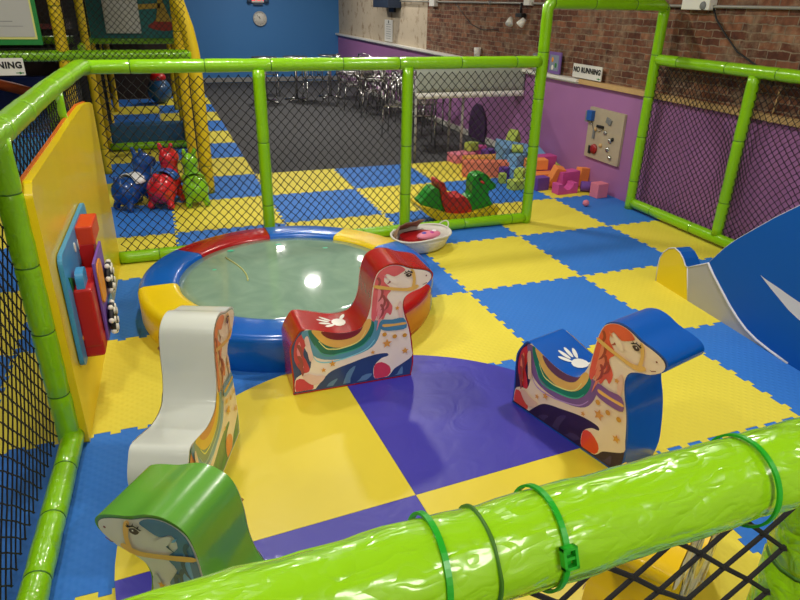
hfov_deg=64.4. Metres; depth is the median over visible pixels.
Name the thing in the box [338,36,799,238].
wall panel
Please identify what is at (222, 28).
wall
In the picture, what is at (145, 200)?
foam mat
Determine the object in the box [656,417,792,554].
foam mat
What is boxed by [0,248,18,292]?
foam mat
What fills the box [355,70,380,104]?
cafe chair
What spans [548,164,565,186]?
foam block
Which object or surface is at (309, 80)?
cafe chair
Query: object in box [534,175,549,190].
foam block
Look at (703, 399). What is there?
foam mat
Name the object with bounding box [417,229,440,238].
toy
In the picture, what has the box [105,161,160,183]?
foam mat
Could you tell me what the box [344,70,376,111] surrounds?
cafe chair
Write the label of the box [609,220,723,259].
foam mat
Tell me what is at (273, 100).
round table
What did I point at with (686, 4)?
junction box
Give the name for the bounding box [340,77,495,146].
baseboard
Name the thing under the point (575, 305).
foam mat
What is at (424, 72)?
table
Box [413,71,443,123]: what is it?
cafe chair
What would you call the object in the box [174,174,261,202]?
foam mat
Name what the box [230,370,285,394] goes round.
foam mat
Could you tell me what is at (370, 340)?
rocking horse
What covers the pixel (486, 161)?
foam block
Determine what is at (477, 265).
foam mat
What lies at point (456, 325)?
foam mat
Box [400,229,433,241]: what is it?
toy
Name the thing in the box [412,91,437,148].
cafe chair
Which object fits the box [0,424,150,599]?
foam mat
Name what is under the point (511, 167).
foam block
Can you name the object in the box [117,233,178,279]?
foam mat
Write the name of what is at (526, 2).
junction box
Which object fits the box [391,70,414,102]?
cafe chair
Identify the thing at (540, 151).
wedge
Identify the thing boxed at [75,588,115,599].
foam mat
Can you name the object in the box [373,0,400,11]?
wall speaker
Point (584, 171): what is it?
foam block
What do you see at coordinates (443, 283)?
foam mat
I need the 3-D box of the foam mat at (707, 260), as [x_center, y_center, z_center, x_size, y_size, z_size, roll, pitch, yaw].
[2.885,-0.154,5.077,0.706,0.020,1.024,-8,27,-18]
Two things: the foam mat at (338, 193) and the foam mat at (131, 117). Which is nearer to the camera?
the foam mat at (338, 193)
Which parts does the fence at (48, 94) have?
post, rail, rail, post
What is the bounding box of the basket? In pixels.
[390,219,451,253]
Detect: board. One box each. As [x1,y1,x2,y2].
[0,0,43,44]
[85,0,172,37]
[584,106,626,166]
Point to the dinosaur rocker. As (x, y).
(453, 200)
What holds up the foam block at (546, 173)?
on the foam mat at (548, 192)
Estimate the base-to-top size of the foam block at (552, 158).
0.250 m
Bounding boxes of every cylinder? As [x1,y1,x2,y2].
[512,144,523,152]
[580,181,590,191]
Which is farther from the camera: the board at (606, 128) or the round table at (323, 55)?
the round table at (323, 55)
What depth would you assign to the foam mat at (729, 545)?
2.48 m
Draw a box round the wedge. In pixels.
[494,138,545,159]
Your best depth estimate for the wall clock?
16.00 m
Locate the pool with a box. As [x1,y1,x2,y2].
[138,226,432,372]
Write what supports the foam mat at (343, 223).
on the floor
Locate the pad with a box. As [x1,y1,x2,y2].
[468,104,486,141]
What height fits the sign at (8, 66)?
0.150 m
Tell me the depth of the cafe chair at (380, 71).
12.20 m
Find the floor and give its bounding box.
[111,80,494,237]
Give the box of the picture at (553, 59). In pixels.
[549,55,558,70]
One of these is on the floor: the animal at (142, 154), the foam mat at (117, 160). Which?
the foam mat at (117, 160)
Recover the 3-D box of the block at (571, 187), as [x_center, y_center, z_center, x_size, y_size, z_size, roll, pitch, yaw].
[1.889,-1.287,7.283,0.270,0.120,0.120,-10,27,-22]
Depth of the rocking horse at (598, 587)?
1.85 m
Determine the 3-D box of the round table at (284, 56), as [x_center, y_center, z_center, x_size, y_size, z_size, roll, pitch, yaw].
[-2.206,-4.690,13.478,0.524,0.907,0.524,-8,27,-18]
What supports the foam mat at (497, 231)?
on the floor
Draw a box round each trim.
[335,33,580,83]
[578,79,799,127]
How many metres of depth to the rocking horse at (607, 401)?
2.86 m
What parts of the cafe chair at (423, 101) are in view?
leg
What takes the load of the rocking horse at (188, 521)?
on the floor mat at (312, 469)
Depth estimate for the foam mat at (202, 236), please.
5.82 m
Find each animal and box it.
[111,147,155,211]
[146,143,184,209]
[181,148,210,207]
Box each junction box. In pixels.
[429,0,437,5]
[523,0,533,4]
[681,0,717,9]
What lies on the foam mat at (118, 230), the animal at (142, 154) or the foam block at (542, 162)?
the animal at (142, 154)
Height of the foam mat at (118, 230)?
0.020 m
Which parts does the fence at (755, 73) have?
rail, rail, post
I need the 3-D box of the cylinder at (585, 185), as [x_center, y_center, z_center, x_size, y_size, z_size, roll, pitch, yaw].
[2.153,-1.310,7.343,0.130,0.120,0.120,5,25,9]
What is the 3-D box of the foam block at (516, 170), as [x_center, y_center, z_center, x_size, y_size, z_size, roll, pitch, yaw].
[1.410,-1.490,7.454,0.110,0.100,0.140,15,28,27]
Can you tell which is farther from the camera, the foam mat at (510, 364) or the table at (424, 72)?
the table at (424, 72)
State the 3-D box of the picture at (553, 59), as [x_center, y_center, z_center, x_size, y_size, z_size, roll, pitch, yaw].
[1.901,-2.923,7.839,0.004,0.180,0.190,-8,27,-18]
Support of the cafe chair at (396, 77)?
on the floor
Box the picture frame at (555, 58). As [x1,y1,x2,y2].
[548,51,562,74]
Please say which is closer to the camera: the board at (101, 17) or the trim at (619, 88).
the trim at (619, 88)
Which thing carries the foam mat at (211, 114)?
on the floor
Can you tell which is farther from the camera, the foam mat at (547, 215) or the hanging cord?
the foam mat at (547, 215)
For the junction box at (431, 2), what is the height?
0.200 m
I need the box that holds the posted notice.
[385,19,392,41]
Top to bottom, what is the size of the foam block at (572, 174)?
0.210 m
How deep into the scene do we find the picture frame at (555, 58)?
7.82 m
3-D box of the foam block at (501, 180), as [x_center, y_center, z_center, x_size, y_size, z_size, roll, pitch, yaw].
[1.228,-1.463,7.629,0.080,0.120,0.080,-3,26,-9]
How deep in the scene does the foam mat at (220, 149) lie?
9.00 m
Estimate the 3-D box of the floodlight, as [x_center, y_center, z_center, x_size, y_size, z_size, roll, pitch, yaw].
[1.553,-3.770,8.415,0.164,0.300,0.417,-8,27,-18]
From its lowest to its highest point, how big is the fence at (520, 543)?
1.503 m
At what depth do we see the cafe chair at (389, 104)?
10.31 m
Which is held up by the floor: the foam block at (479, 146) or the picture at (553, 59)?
the foam block at (479, 146)
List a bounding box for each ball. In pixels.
[147,73,171,102]
[583,200,588,205]
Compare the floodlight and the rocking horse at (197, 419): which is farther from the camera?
the floodlight
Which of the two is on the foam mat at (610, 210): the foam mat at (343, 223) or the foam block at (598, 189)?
the foam block at (598, 189)
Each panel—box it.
[20,101,120,442]
[92,241,112,339]
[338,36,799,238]
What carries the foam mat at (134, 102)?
on the floor
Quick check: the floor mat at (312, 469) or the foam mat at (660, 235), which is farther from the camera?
the foam mat at (660, 235)
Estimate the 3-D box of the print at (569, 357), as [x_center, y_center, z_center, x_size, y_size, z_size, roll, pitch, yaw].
[0.865,0.284,3.109,0.126,0.028,0.189,-22,34,-40]
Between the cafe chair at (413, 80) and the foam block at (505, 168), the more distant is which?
the cafe chair at (413, 80)
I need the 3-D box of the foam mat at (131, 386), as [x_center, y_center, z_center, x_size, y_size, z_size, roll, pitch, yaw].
[-1.665,0.472,3.546,1.024,0.020,1.024,-8,27,-18]
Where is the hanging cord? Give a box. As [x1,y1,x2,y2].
[768,89,780,122]
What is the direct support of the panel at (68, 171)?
attached to the fence at (48, 94)
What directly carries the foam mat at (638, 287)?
on the floor
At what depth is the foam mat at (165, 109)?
12.28 m
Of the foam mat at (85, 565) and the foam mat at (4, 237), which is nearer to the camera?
the foam mat at (85, 565)
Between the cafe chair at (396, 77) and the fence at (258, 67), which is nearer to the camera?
the fence at (258, 67)
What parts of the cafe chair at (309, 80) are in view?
seat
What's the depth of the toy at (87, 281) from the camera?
3.12 m
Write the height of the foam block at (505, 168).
0.150 m
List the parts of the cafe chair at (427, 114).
seat, leg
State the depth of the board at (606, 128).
7.13 m
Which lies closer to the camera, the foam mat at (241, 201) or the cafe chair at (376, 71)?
the foam mat at (241, 201)
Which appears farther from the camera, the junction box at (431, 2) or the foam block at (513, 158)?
the junction box at (431, 2)
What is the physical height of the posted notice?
0.420 m
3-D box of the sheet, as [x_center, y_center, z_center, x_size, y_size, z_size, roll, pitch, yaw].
[-3.547,-3.642,8.087,0.420,0.460,0.012,-8,27,-18]
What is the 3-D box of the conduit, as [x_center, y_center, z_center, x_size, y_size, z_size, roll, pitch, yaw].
[2.225,-3.202,6.893,0.040,0.045,13.000,-8,27,-18]
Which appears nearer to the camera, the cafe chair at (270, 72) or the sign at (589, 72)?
the sign at (589, 72)
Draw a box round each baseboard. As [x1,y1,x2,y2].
[203,76,336,82]
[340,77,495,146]
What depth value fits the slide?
4.05 m
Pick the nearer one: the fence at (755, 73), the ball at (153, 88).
the fence at (755, 73)
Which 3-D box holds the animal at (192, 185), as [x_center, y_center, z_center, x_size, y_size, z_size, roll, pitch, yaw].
[-2.146,-1.281,6.578,0.260,0.552,0.529,-10,27,-23]
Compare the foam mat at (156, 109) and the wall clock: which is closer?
the foam mat at (156, 109)
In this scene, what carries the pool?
on the foam mat
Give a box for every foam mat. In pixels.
[0,218,6,248]
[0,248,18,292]
[0,291,26,356]
[0,335,162,453]
[0,355,16,402]
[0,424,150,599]
[13,277,148,353]
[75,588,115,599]
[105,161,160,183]
[107,183,157,206]
[109,148,158,163]
[111,99,157,106]
[111,204,176,237]
[112,106,160,114]
[114,114,160,122]
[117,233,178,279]
[158,97,210,105]
[159,104,215,112]
[160,112,219,120]
[172,196,284,232]
[174,142,242,159]
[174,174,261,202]
[175,223,286,245]
[178,157,253,176]
[208,120,226,130]
[209,130,234,143]
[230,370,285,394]
[255,169,353,194]
[273,189,381,222]
[285,214,393,238]
[334,164,430,188]
[356,183,450,213]
[385,210,518,243]
[411,161,494,181]
[411,292,523,364]
[420,253,467,296]
[426,236,581,291]
[443,178,552,203]
[469,276,637,347]
[489,359,515,369]
[493,199,608,235]
[520,226,662,275]
[538,186,589,198]
[554,194,660,225]
[582,266,720,328]
[587,344,799,452]
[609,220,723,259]
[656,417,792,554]
[684,322,799,415]
[699,258,712,263]
[714,530,760,599]
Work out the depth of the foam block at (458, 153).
8.56 m
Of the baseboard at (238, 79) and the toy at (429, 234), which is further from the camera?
the baseboard at (238, 79)
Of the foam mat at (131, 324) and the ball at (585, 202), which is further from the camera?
the ball at (585, 202)
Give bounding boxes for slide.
[655,205,799,370]
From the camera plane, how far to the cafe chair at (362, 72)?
11.77 m
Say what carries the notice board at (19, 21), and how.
attached to the play structure
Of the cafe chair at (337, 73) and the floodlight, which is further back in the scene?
the cafe chair at (337, 73)
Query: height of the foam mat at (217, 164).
0.020 m
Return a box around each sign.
[0,58,25,75]
[247,0,268,4]
[572,63,602,81]
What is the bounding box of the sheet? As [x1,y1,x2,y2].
[101,0,140,32]
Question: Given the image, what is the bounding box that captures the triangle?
[505,129,520,141]
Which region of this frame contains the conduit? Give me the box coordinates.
[400,0,799,9]
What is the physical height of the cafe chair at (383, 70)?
0.843 m
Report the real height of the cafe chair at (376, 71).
0.843 m
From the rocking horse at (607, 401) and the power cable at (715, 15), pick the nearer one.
the rocking horse at (607, 401)
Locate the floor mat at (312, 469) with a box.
[115,355,720,599]
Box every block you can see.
[447,150,476,163]
[461,159,509,177]
[462,154,495,159]
[464,141,478,150]
[473,145,486,154]
[481,148,495,153]
[496,152,507,159]
[498,172,506,183]
[499,166,509,178]
[506,178,524,190]
[507,153,525,166]
[509,166,524,178]
[514,167,525,178]
[524,157,548,169]
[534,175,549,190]
[536,153,556,170]
[536,170,550,175]
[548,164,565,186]
[552,180,577,194]
[557,168,579,185]
[576,167,589,186]
[589,181,608,198]
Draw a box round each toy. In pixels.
[57,203,119,364]
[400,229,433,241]
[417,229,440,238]
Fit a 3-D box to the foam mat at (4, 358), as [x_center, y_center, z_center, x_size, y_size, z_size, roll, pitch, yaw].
[-2.599,0.601,3.232,1.011,0.020,1.024,-8,27,-18]
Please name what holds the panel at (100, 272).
attached to the toy at (87, 281)
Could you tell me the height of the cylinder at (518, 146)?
0.100 m
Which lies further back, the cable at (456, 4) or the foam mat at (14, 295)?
the cable at (456, 4)
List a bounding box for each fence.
[0,59,90,599]
[88,0,669,263]
[122,417,799,599]
[629,54,799,247]
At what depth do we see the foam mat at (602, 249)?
5.62 m
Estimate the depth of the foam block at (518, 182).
7.35 m
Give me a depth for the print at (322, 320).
3.46 m
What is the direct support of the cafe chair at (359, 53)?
on the cafe chair at (356, 70)
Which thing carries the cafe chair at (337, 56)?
on the cafe chair at (337, 73)
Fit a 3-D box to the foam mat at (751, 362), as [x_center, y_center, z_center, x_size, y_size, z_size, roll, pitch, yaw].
[2.435,0.359,3.962,1.024,0.020,1.024,-8,27,-18]
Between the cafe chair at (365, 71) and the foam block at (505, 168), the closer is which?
the foam block at (505, 168)
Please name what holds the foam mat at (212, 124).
on the floor
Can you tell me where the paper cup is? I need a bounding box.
[474,47,480,55]
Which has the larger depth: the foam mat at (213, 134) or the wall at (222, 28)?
the wall at (222, 28)
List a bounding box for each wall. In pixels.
[184,0,338,82]
[338,0,799,118]
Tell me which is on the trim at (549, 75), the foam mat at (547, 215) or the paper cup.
the paper cup
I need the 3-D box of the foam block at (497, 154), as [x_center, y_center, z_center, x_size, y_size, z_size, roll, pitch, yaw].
[1.376,-1.782,8.196,0.220,0.220,0.200,-12,28,-26]
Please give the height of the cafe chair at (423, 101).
0.843 m
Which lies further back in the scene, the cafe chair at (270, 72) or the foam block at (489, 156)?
the cafe chair at (270, 72)
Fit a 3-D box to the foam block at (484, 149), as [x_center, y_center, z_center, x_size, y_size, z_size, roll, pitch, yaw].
[1.208,-1.998,8.733,0.130,0.150,0.180,20,31,35]
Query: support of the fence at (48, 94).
on the foam mat at (85, 565)
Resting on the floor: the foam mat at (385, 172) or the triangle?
the foam mat at (385, 172)
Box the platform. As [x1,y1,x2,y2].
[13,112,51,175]
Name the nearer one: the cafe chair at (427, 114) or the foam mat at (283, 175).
the foam mat at (283, 175)
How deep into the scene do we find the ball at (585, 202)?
6.79 m
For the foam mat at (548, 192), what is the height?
0.020 m
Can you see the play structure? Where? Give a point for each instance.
(64, 24)
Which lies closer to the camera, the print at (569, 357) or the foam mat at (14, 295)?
the print at (569, 357)
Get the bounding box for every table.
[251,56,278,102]
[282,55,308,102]
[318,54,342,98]
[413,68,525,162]
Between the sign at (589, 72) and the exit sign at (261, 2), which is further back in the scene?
the exit sign at (261, 2)
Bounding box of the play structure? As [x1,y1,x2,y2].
[0,0,214,193]
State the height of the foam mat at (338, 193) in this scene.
0.020 m
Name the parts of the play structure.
red rail, post, panel, post, post, post, post, post, post, post, post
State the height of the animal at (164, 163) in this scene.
0.615 m
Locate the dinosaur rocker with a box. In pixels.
[410,170,498,219]
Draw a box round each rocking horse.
[95,463,264,589]
[127,305,239,485]
[281,247,432,394]
[512,308,703,467]
[582,462,719,599]
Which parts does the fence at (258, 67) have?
post, rail, rail, post, gate frame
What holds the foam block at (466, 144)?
on the foam block at (458, 153)
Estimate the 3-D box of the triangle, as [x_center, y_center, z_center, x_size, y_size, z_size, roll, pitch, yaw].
[1.504,-2.179,8.412,0.140,0.160,0.200,20,31,35]
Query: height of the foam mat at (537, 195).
0.020 m
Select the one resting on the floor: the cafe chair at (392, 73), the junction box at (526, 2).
the cafe chair at (392, 73)
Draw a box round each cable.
[456,4,497,29]
[713,8,756,64]
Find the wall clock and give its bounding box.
[253,11,266,25]
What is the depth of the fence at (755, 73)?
5.56 m
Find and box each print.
[316,314,344,326]
[558,347,589,367]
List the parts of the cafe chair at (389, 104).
leg, armrest, seat, frame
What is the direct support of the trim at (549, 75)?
attached to the wall at (620, 42)
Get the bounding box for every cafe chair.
[266,71,280,96]
[302,71,329,105]
[336,53,362,98]
[336,71,360,106]
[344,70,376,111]
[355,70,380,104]
[357,53,388,96]
[360,70,390,118]
[363,70,395,107]
[368,70,398,109]
[379,70,390,104]
[379,70,392,109]
[381,79,414,136]
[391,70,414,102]
[391,71,400,120]
[395,74,427,125]
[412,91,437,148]
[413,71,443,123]
[413,78,436,137]
[413,80,443,134]
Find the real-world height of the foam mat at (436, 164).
0.020 m
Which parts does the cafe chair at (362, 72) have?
armrest, seat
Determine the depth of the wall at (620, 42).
6.84 m
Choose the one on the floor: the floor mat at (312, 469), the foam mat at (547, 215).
the foam mat at (547, 215)
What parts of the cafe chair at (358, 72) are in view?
seat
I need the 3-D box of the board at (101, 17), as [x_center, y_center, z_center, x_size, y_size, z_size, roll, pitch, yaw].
[-3.390,-3.968,8.058,1.160,1.200,0.041,-8,27,-18]
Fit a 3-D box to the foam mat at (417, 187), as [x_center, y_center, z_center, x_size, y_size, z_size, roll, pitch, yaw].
[0.131,-1.131,7.039,1.024,0.020,1.024,-8,27,-18]
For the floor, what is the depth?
10.68 m
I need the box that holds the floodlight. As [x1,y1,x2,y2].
[505,3,525,27]
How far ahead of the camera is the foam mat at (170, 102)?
13.00 m

